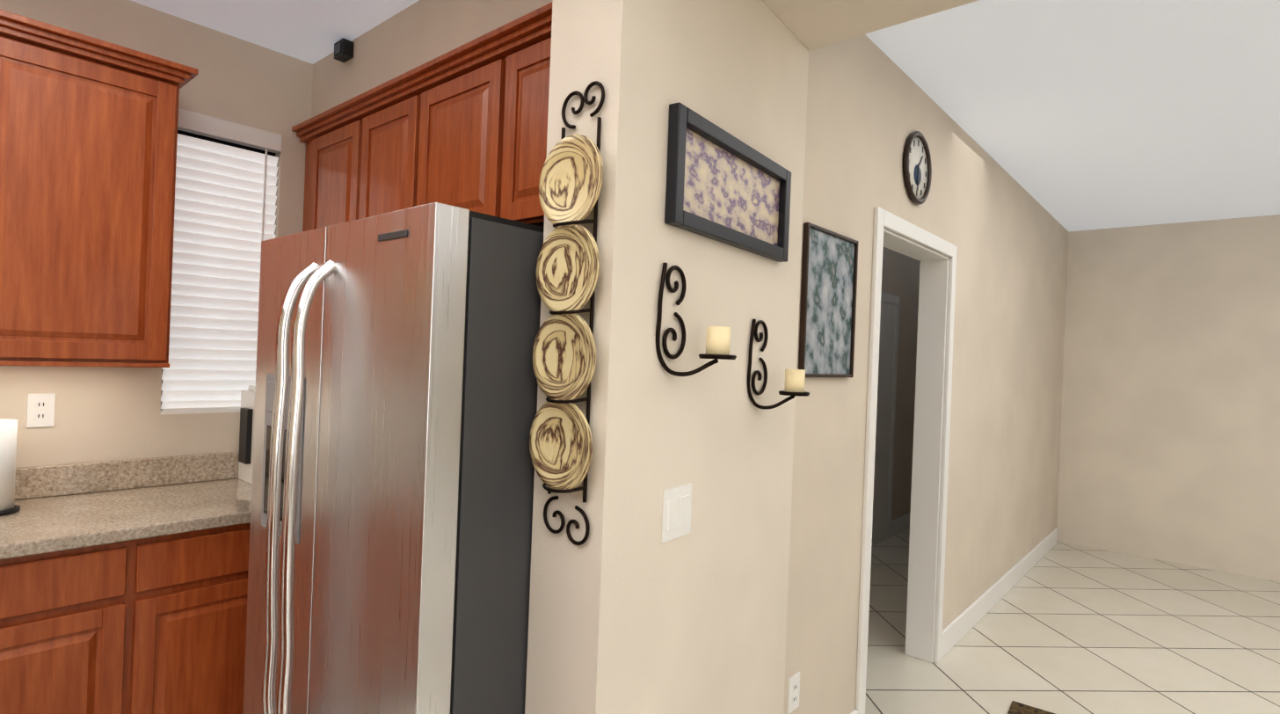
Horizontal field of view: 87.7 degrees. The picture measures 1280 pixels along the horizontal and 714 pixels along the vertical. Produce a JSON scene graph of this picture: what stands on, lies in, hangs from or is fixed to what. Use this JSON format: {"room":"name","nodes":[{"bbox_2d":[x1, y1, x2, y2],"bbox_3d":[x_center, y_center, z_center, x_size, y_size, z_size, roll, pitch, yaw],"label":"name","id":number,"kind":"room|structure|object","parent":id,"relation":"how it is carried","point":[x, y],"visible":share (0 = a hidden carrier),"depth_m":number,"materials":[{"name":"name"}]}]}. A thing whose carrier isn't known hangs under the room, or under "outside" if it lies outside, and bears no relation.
{"room":"kitchen","nodes":[
{"label":"kitchen","id":0,"kind":"room"},
{"bbox_2d":[0,0,312,467],"bbox_3d":[-2.768,0.009,1.655,0.140,2.740,4.690,2,0,41],"label":"wall","id":1,"kind":"structure","parent":0,"point":[106,413],"depth_m":2.57,"materials":[{"name":"paint"}]},
{"bbox_2d":[0,12,7,135],"bbox_3d":[-2.262,-0.509,1.853,0.328,1.016,0.636,2,0,41],"label":"upper cabinet","id":2,"kind":"object","parent":1,"relation":"attached to","point":[3,18],"depth_m":2.00,"materials":[{"name":"brown wood"}]},
{"bbox_2d":[26,392,55,427],"bbox_3d":[-2.090,0.186,2.326,0.008,0.116,0.072,2,0,41],"label":"outlet","id":3,"kind":"object","parent":1,"relation":"attached to","point":[40,410],"visible":1,"depth_m":2.31,"materials":[{"name":"white plastic"}]},
{"bbox_2d":[0,15,189,367],"bbox_3d":[-1.945,-0.497,2.217,0.328,1.016,0.598,2,0,41],"label":"upper cabinet","id":4,"kind":"object","parent":1,"relation":"attached to","point":[89,141],"depth_m":2.15,"materials":[{"name":"brown wood"}]},
{"bbox_2d":[14,451,239,501],"bbox_3d":[-2.711,0.231,1.605,0.020,0.470,4.356,2,0,41],"label":"backsplash","id":5,"kind":"structure","parent":1,"relation":"attached to","point":[49,481],"depth_m":2.49,"materials":[{"name":"beige stone"}]},
{"bbox_2d":[160,108,281,414],"bbox_3d":[-1.751,-0.372,2.779,0.132,1.240,0.440,2,0,41],"label":"window blind","id":6,"kind":"object","parent":1,"relation":"attached to","point":[219,194],"visible":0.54,"depth_m":2.73,"materials":[{"name":"white plastic"}]},
{"bbox_2d":[261,149,267,240],"bbox_3d":[-1.609,-0.551,2.845,0.010,0.670,0.010,2,0,41],"label":"blind wand","id":7,"kind":"object","parent":6,"relation":"hanging from","point":[264,195],"visible":0.62,"depth_m":2.84,"materials":[{"name":"white plastic"}]},
{"bbox_2d":[302,107,348,232],"bbox_3d":[-1.110,-0.464,2.872,0.521,1.016,0.419,2,0,41],"label":"upper cabinet","id":8,"kind":"object","parent":1,"relation":"attached to","point":[323,202],"depth_m":2.78,"materials":[{"name":"brown wood"}]},
{"bbox_2d":[311,0,552,117],"bbox_3d":[-0.616,0.092,2.543,1.940,2.740,0.520,2,0,41],"label":"wall","id":9,"kind":"structure","parent":0,"point":[418,33],"depth_m":2.45,"materials":[{"name":"paint"}]},
{"bbox_2d":[334,37,353,62],"bbox_3d":[-1.218,-1.258,2.736,0.080,0.063,0.047,2,0,41],"label":"wall speaker","id":10,"kind":"object","parent":9,"relation":"attached to","point":[343,50],"visible":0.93,"depth_m":2.72,"materials":[{"name":"black plastic"}]},
{"bbox_2d":[344,68,429,222],"bbox_3d":[-0.806,-0.453,2.606,0.554,1.016,0.419,2,0,41],"label":"upper cabinet","id":11,"kind":"object","parent":9,"relation":"attached to","point":[385,144],"depth_m":2.44,"materials":[{"name":"brown wood"}]},
{"bbox_2d":[421,43,481,211],"bbox_3d":[-0.435,-0.669,2.290,0.542,0.555,0.419,2,0,41],"label":"upper cabinet","id":12,"kind":"object","parent":9,"relation":"attached to","point":[454,102],"depth_m":2.16,"materials":[{"name":"brown wood"}]},
{"bbox_2d":[478,12,552,226],"bbox_3d":[-0.127,-0.657,2.022,0.542,0.555,0.419,2,0,41],"label":"upper cabinet","id":13,"kind":"object","parent":9,"relation":"attached to","point":[516,63],"depth_m":1.96,"materials":[{"name":"brown wood"}]},
{"bbox_2d":[524,0,808,713],"bbox_3d":[0.172,0.123,1.803,0.220,2.740,0.980,2,0,41],"label":"wall pier","id":14,"kind":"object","parent":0,"point":[630,612],"visible":0.75,"depth_m":1.55,"materials":[{"name":"paint"}]},
{"bbox_2d":[529,80,604,545],"bbox_3d":[-0.156,-0.093,1.406,0.194,0.973,0.053,2,0,41],"label":"plate rack","id":15,"kind":"object","parent":14,"relation":"attached to","point":[567,271],"visible":1,"depth_m":1.41,"materials":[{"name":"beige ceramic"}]},
{"bbox_2d":[661,483,691,542],"bbox_3d":[0.090,0.370,1.588,0.008,0.120,0.120,2,0,36],"label":"light switch","id":16,"kind":"object","parent":14,"relation":"attached to","point":[676,517],"visible":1,"depth_m":1.58,"materials":[{"name":"white plastic"}]},
{"bbox_2d":[655,262,736,376],"bbox_3d":[0.137,-0.082,1.524,0.129,0.256,0.181,2,0,41],"label":"sconce","id":17,"kind":"object","parent":14,"relation":"attached to","point":[717,341],"visible":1,"depth_m":1.52,"materials":[{"name":"black metal"}]},
{"bbox_2d":[698,325,735,360],"bbox_3d":[0.181,-0.033,1.546,0.084,0.075,0.084,2,0,41],"label":"candle","id":18,"kind":"object","parent":17,"relation":"on","point":[717,338],"depth_m":1.52,"materials":[{"name":"beige wax"}]},
{"bbox_2d":[664,101,791,261],"bbox_3d":[0.256,-0.429,1.757,0.029,0.270,0.633,2,0,36],"label":"framed picture","id":19,"kind":"object","parent":14,"relation":"attached to","point":[723,185],"visible":1,"depth_m":1.70,"materials":[{"name":"paper"}]},
{"bbox_2d":[675,123,780,248],"bbox_3d":[0.249,-0.430,1.762,0.057,0.200,0.561,2,0,41],"label":"art","id":20,"kind":"object","parent":19,"relation":"attached to","point":[729,189],"depth_m":1.74},
{"bbox_2d":[746,319,809,409],"bbox_3d":[0.402,0.024,1.901,0.129,0.256,0.181,2,0,41],"label":"sconce","id":21,"kind":"object","parent":14,"relation":"attached to","point":[794,384],"visible":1,"depth_m":1.90,"materials":[{"name":"black metal"}]},
{"bbox_2d":[778,368,809,396],"bbox_3d":[0.446,0.073,1.922,0.084,0.075,0.084,2,0,41],"label":"candle","id":22,"kind":"object","parent":21,"relation":"on","point":[794,385],"depth_m":1.90,"materials":[{"name":"beige wax"}]},
{"bbox_2d":[130,0,1279,231],"bbox_3d":[0.257,-1.275,0.927,11.200,0.060,12.400,2,0,41],"label":"ceiling","id":23,"kind":"structure","parent":0,"point":[1080,114],"depth_m":2.88,"materials":[{"name":"white paint"}]},
{"bbox_2d":[762,0,978,50],"bbox_3d":[2.561,-1.036,-0.239,6.184,0.240,0.980,2,0,41],"label":"soffit","id":24,"kind":"structure","parent":23,"relation":"attached to","point":[810,25],"depth_m":1.93,"materials":[{"name":"paint"}]},
{"bbox_2d":[881,247,920,520],"bbox_3d":[1.215,0.164,4.781,0.140,2.740,5.260,2,0,41],"label":"wall","id":25,"kind":"structure","parent":0,"point":[900,275],"depth_m":6.02,"materials":[{"name":"paint"}]},
{"bbox_2d":[872,291,899,538],"bbox_3d":[1.878,0.510,5.464,0.061,2.100,1.000,2,0,41],"label":"door frame","id":26,"kind":"structure","parent":25,"relation":"attached to","point":[885,410],"depth_m":5.66,"materials":[{"name":"white"}]},
{"bbox_2d":[850,512,1057,713],"bbox_3d":[2.331,1.512,0.611,7.100,0.130,9.610,2,0,41],"label":"baseboard","id":27,"kind":"structure","parent":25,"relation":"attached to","point":[958,628],"depth_m":4.38,"materials":[{"name":"white wood"}]},
{"bbox_2d":[783,34,1068,713],"bbox_3d":[2.106,0.198,4.129,0.140,2.740,5.070,2,0,41],"label":"wall","id":28,"kind":"structure","parent":0,"point":[871,106],"depth_m":3.23,"materials":[{"name":"paint"}]},
{"bbox_2d":[786,671,799,713],"bbox_3d":[0.518,1.127,2.237,0.008,0.116,0.072,2,0,41],"label":"outlet","id":29,"kind":"object","parent":28,"relation":"attached to","point":[793,692],"visible":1,"depth_m":2.23,"materials":[{"name":"white plastic"}]},
{"bbox_2d":[798,222,858,377],"bbox_3d":[0.668,-0.183,2.343,0.019,0.510,0.400,2,0,41],"label":"framed picture","id":30,"kind":"object","parent":28,"relation":"attached to","point":[828,303],"visible":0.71,"depth_m":2.33},
{"bbox_2d":[902,130,931,203],"bbox_3d":[1.232,-0.837,2.955,0.025,0.316,0.316,2,0,41],"label":"wall clock","id":31,"kind":"object","parent":28,"relation":"attached to","point":[917,167],"visible":1,"depth_m":2.95,"materials":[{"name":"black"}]},
{"bbox_2d":[865,527,1279,713],"bbox_3d":[0.149,1.523,0.926,11.200,0.060,12.400,2,0,41],"label":"floor","id":32,"kind":"structure","parent":0,"point":[1059,628],"depth_m":3.67,"materials":[{"name":"tile"}]},
{"bbox_2d":[0,571,165,713],"bbox_3d":[-1.934,0.975,2.066,0.627,0.876,0.570,2,0,41],"label":"base cabinet","id":33,"kind":"object","parent":32,"relation":"on","point":[123,585],"depth_m":1.95,"materials":[{"name":"brown wood"}]},
{"bbox_2d":[0,476,251,599],"bbox_3d":[-1.552,0.531,2.190,1.013,0.040,1.976,2,0,41],"label":"countertop","id":34,"kind":"structure","parent":33,"relation":"on","point":[64,541],"depth_m":2.08,"materials":[{"name":"beige stone"}]},
{"bbox_2d":[0,418,20,516],"bbox_3d":[-2.048,0.321,2.099,0.150,0.340,0.150,2,0,41],"label":"paper towel","id":35,"kind":"object","parent":34,"relation":"on","point":[8,442],"visible":1,"depth_m":2.10,"materials":[{"name":"white paper"}]},
{"bbox_2d":[238,385,255,483],"bbox_3d":[-1.525,0.317,2.771,0.223,0.390,0.220,2,0,41],"label":"coffee maker","id":36,"kind":"object","parent":34,"relation":"on","point":[246,433],"visible":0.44,"depth_m":2.69,"materials":[{"name":"white plastic"}]},
{"bbox_2d":[161,557,248,713],"bbox_3d":[-1.670,0.985,2.369,0.627,0.876,0.502,2,0,41],"label":"base cabinet","id":37,"kind":"object","parent":32,"relation":"on","point":[204,636],"depth_m":2.18,"materials":[{"name":"brown wood"}]},
{"bbox_2d":[242,202,544,713],"bbox_3d":[-0.536,0.573,1.880,0.904,1.785,0.911,2,0,41],"label":"fridge","id":38,"kind":"object","parent":32,"relation":"on","point":[392,494],"visible":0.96,"depth_m":1.46,"materials":[{"name":"silver metal"}]},
{"bbox_2d":[855,206,957,713],"bbox_3d":[1.181,0.475,3.068,0.158,2.115,1.040,2,0,41],"label":"door frame","id":39,"kind":"structure","parent":32,"relation":"on","point":[930,432],"depth_m":3.03,"materials":[{"name":"white wood"}]},
{"bbox_2d":[1007,700,1055,713],"bbox_3d":[1.581,1.543,1.960,1.100,0.009,1.760,2,0,37],"label":"rug","id":40,"kind":"object","parent":32,"relation":"on","point":[1017,708],"visible":1,"depth_m":2.91,"materials":[{"name":"brown fabric"}]},
{"bbox_2d":[1056,214,1279,581],"bbox_3d":[4.172,0.278,5.596,11.050,2.740,0.140,2,0,41],"label":"wall","id":41,"kind":"structure","parent":0,"point":[1170,433],"depth_m":5.36,"materials":[{"name":"paint"}]}
]}

